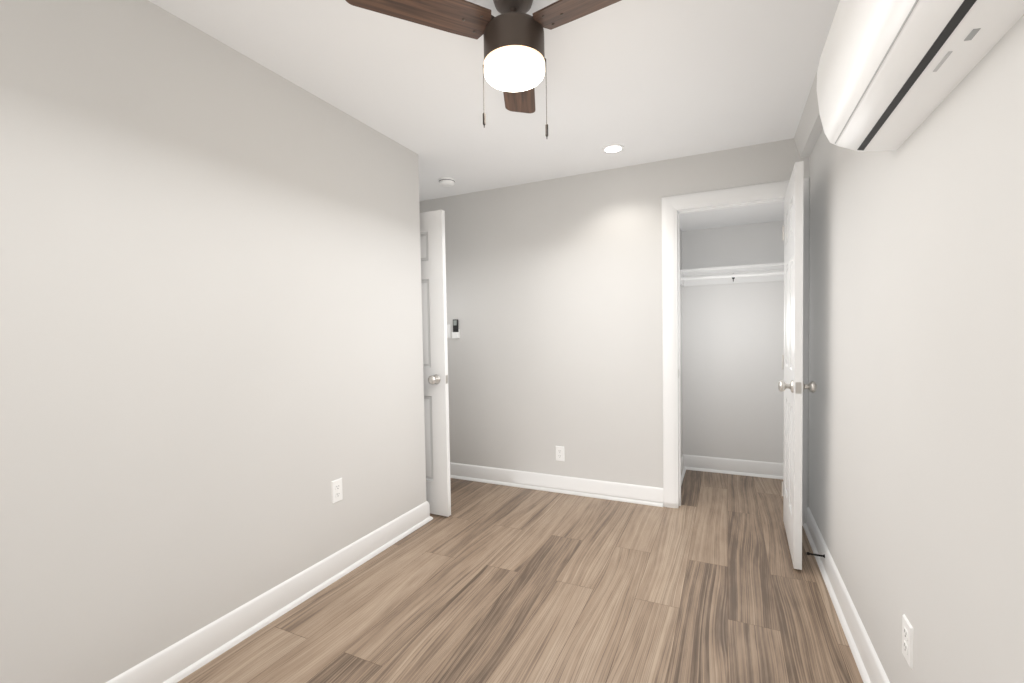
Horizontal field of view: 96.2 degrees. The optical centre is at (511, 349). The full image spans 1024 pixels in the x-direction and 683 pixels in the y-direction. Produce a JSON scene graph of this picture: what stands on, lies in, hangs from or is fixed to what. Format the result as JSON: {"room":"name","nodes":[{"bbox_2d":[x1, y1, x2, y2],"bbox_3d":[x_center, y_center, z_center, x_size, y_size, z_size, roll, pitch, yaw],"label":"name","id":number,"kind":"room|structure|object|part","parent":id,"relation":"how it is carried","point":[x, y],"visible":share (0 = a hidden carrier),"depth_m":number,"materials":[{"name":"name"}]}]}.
{"room":"empty bedroom","nodes":[
{"label":"empty bedroom","id":0,"kind":"room"},
{"bbox_2d":[0,0,425,682],"bbox_3d":[-1.554,-0.009,1.748,0.701,2.381,3.086,0,2,25],"label":"wall","id":1,"kind":"structure","parent":0,"point":[210,332],"depth_m":1.66,"materials":[{"name":"beige paint"}]},
{"bbox_2d":[106,501,432,682],"bbox_3d":[-1.155,1.114,1.735,0.030,0.125,2.916,0,2,25],"label":"baseboard","id":2,"kind":"structure","parent":1,"relation":"attached to","point":[178,661],"depth_m":1.95,"materials":[{"name":"white wood"}]},
{"bbox_2d":[331,478,342,503],"bbox_3d":[-0.887,0.717,2.335,0.007,0.115,0.070,0,2,25],"label":"electrical outlet","id":3,"kind":"object","parent":1,"relation":"attached to","point":[336,490],"visible":1,"depth_m":2.33,"materials":[{"name":"white plastic"}]},
{"bbox_2d":[420,210,450,516],"bbox_3d":[-0.781,0.099,3.197,0.776,2.020,0.168,0,2,25],"label":"entry door","id":4,"kind":"structure","parent":1,"relation":"in","point":[435,347],"depth_m":3.05,"materials":[{"name":"white wood"}]},
{"bbox_2d":[148,0,839,200],"bbox_3d":[-0.125,-1.288,2.150,3.351,0.100,5.120,0,2,25],"label":"ceiling","id":5,"kind":"structure","parent":0,"point":[644,81],"depth_m":2.10,"materials":[{"name":"white paint"}]},
{"bbox_2d":[439,177,454,186],"bbox_3d":[-0.489,-1.254,3.449,0.124,0.040,0.124,0,2,25],"label":"smoke detector","id":6,"kind":"object","parent":5,"relation":"attached to","point":[446,181],"visible":1,"depth_m":3.41,"materials":[{"name":"white plastic"}]},
{"bbox_2d":[346,0,620,138],"bbox_3d":[0.099,-0.979,1.588,0.940,0.487,0.995,0,2,25],"label":"ceiling fan","id":7,"kind":"object","parent":5,"relation":"hanging from","point":[514,65],"visible":1,"depth_m":1.50,"materials":[{"name":"brown wood"}]},
{"label":"blade","id":8,"kind":"part","parent":7,"relation":"part of","materials":[{"name":"brown wood"}]},
{"bbox_3d":[0.008,-0.968,1.594,0.211,0.054,0.211,0,2,25],"label":"lamp shade","id":9,"kind":"part","parent":7,"relation":"part of","materials":[{"name":"white glass"}]},
{"bbox_3d":[0.026,-1.102,1.915,0.140,0.006,0.459,8,2,3],"label":"blade","id":10,"kind":"part","parent":7,"relation":"part of","materials":[{"name":"brown wood"}]},
{"label":"blade","id":11,"kind":"part","parent":7,"relation":"part of","materials":[{"name":"brown wood"}]},
{"bbox_2d":[602,144,623,153],"bbox_3d":[0.641,-1.273,2.913,0.136,0.006,0.136,0,2,25],"label":"recessed light","id":12,"kind":"object","parent":5,"relation":"in","point":[613,148],"visible":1,"depth_m":2.90,"materials":[{"name":"white plastic"}]},
{"bbox_2d":[177,470,862,682],"bbox_3d":[-0.084,1.172,2.232,3.351,0.060,5.120,0,2,25],"label":"floor","id":13,"kind":"structure","parent":0,"point":[704,582],"depth_m":2.06,"materials":[{"name":"laminate"}]},
{"bbox_2d":[419,138,809,487],"bbox_3d":[0.448,-0.101,3.510,3.071,2.381,0.110,0,2,25],"label":"wall","id":14,"kind":"structure","parent":0,"point":[554,295],"depth_m":3.45,"materials":[{"name":"beige paint"}]},
{"bbox_2d":[447,325,449,337],"bbox_3d":[-0.559,-0.157,3.909,0.070,0.115,0.016,0,2,25],"label":"light switch","id":15,"kind":"object","parent":14,"relation":"attached to","point":[448,331],"visible":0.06,"depth_m":3.90,"materials":[{"name":"white plastic"}]},
{"bbox_2d":[452,319,459,337],"bbox_3d":[-0.473,-0.176,3.862,0.060,0.158,0.027,0,2,25],"label":"remote holder","id":16,"kind":"object","parent":14,"relation":"attached to","point":[456,332],"visible":1,"depth_m":3.85,"materials":[{"name":"white plastic"}]},
{"bbox_2d":[450,462,662,506],"bbox_3d":[0.104,1.029,3.640,2.095,0.125,0.030,0,2,25],"label":"baseboard","id":17,"kind":"structure","parent":14,"relation":"attached to","point":[623,492],"depth_m":3.51,"materials":[{"name":"white wood"}]},
{"bbox_2d":[556,446,563,460],"bbox_3d":[0.367,0.796,3.519,0.070,0.115,0.007,0,2,25],"label":"electrical outlet","id":18,"kind":"object","parent":14,"relation":"attached to","point":[559,453],"visible":1,"depth_m":3.52,"materials":[{"name":"white plastic"}]},
{"bbox_2d":[662,177,809,525],"bbox_3d":[1.451,0.023,3.040,0.856,2.130,0.142,0,2,25],"label":"trim","id":19,"kind":"structure","parent":14,"relation":"attached to","point":[674,207],"depth_m":3.11,"materials":[{"name":"white wood"}]},
{"bbox_2d":[778,161,816,569],"bbox_3d":[1.559,0.080,2.571,0.168,2.020,0.669,0,2,25],"label":"closet door","id":20,"kind":"structure","parent":14,"relation":"in","point":[792,386],"depth_m":2.32,"materials":[{"name":"white wood"}]},
{"bbox_2d":[680,228,682,457],"bbox_3d":[1.263,-0.120,3.671,0.110,2.381,0.876,0,2,25],"label":"wall","id":21,"kind":"structure","parent":0,"point":[681,345],"depth_m":3.97,"materials":[{"name":"paint"}]},
{"bbox_2d":[681,454,689,484],"bbox_3d":[1.346,1.007,3.679,0.030,0.125,0.876,0,2,25],"label":"baseboard","id":22,"kind":"structure","parent":21,"relation":"attached to","point":[685,460],"depth_m":4.04,"materials":[{"name":"white wood"}]},
{"bbox_2d":[680,202,783,230],"bbox_3d":[1.662,-1.165,3.441,0.811,0.291,0.876,0,2,25],"label":"ceiling","id":23,"kind":"structure","parent":0,"point":[764,213],"depth_m":3.54,"materials":[{"name":"white paint"}]},
{"bbox_2d":[682,221,783,462],"bbox_3d":[1.839,-0.139,3.945,0.921,2.381,0.110,0,2,25],"label":"wall","id":24,"kind":"structure","parent":0,"point":[732,369],"depth_m":3.88,"materials":[{"name":"paint"}]},
{"bbox_2d":[680,262,783,285],"bbox_3d":[1.761,-0.602,3.651,0.811,0.108,0.455,0,2,25],"label":"shelf","id":25,"kind":"object","parent":24,"relation":"attached to","point":[769,272],"visible":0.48,"depth_m":3.72,"materials":[{"name":"white wood"}]},
{"bbox_2d":[690,455,781,478],"bbox_3d":[1.882,0.991,3.894,0.720,0.125,0.030,0,2,25],"label":"baseboard","id":26,"kind":"structure","parent":24,"relation":"attached to","point":[773,470],"depth_m":3.89,"materials":[{"name":"white wood"}]},
{"bbox_2d":[794,69,822,157],"bbox_3d":[0.966,-1.159,1.099,0.083,0.125,3.734,0,2,25],"label":"soffit","id":27,"kind":"structure","parent":0,"point":[808,131],"depth_m":2.45,"materials":[{"name":"beige paint"}]},
{"bbox_2d":[808,15,1023,682],"bbox_3d":[1.286,-0.050,1.539,0.120,2.381,5.120,0,2,25],"label":"wall","id":28,"kind":"structure","parent":0,"point":[916,399],"depth_m":1.13,"materials":[{"name":"beige paint"}]},
{"bbox_2d":[803,507,889,682],"bbox_3d":[1.024,1.096,1.153,0.030,0.125,3.714,0,2,25],"label":"baseboard","id":29,"kind":"structure","parent":28,"relation":"attached to","point":[871,670],"depth_m":1.86,"materials":[{"name":"white wood"}]},
{"bbox_2d":[806,552,824,557],"bbox_3d":[1.521,1.027,2.302,0.078,0.017,0.017,0,2,25],"label":"door stop","id":30,"kind":"object","parent":29,"relation":"attached to","point":[807,553],"visible":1,"depth_m":2.30,"materials":[{"name":"black metal"}]},
{"bbox_2d":[902,614,912,669],"bbox_3d":[1.090,0.804,1.268,0.007,0.115,0.070,0,2,25],"label":"electrical outlet","id":31,"kind":"object","parent":28,"relation":"attached to","point":[907,640],"visible":1,"depth_m":1.26,"materials":[{"name":"white plastic"}]},
{"bbox_2d":[817,0,1023,151],"bbox_3d":[0.867,-0.743,1.026,0.201,0.342,0.837,0,2,25],"label":"mini-split air conditioner","id":32,"kind":"object","parent":28,"relation":"attached to","point":[892,74],"visible":1,"depth_m":0.99,"materials":[{"name":"white plastic"}]}
]}

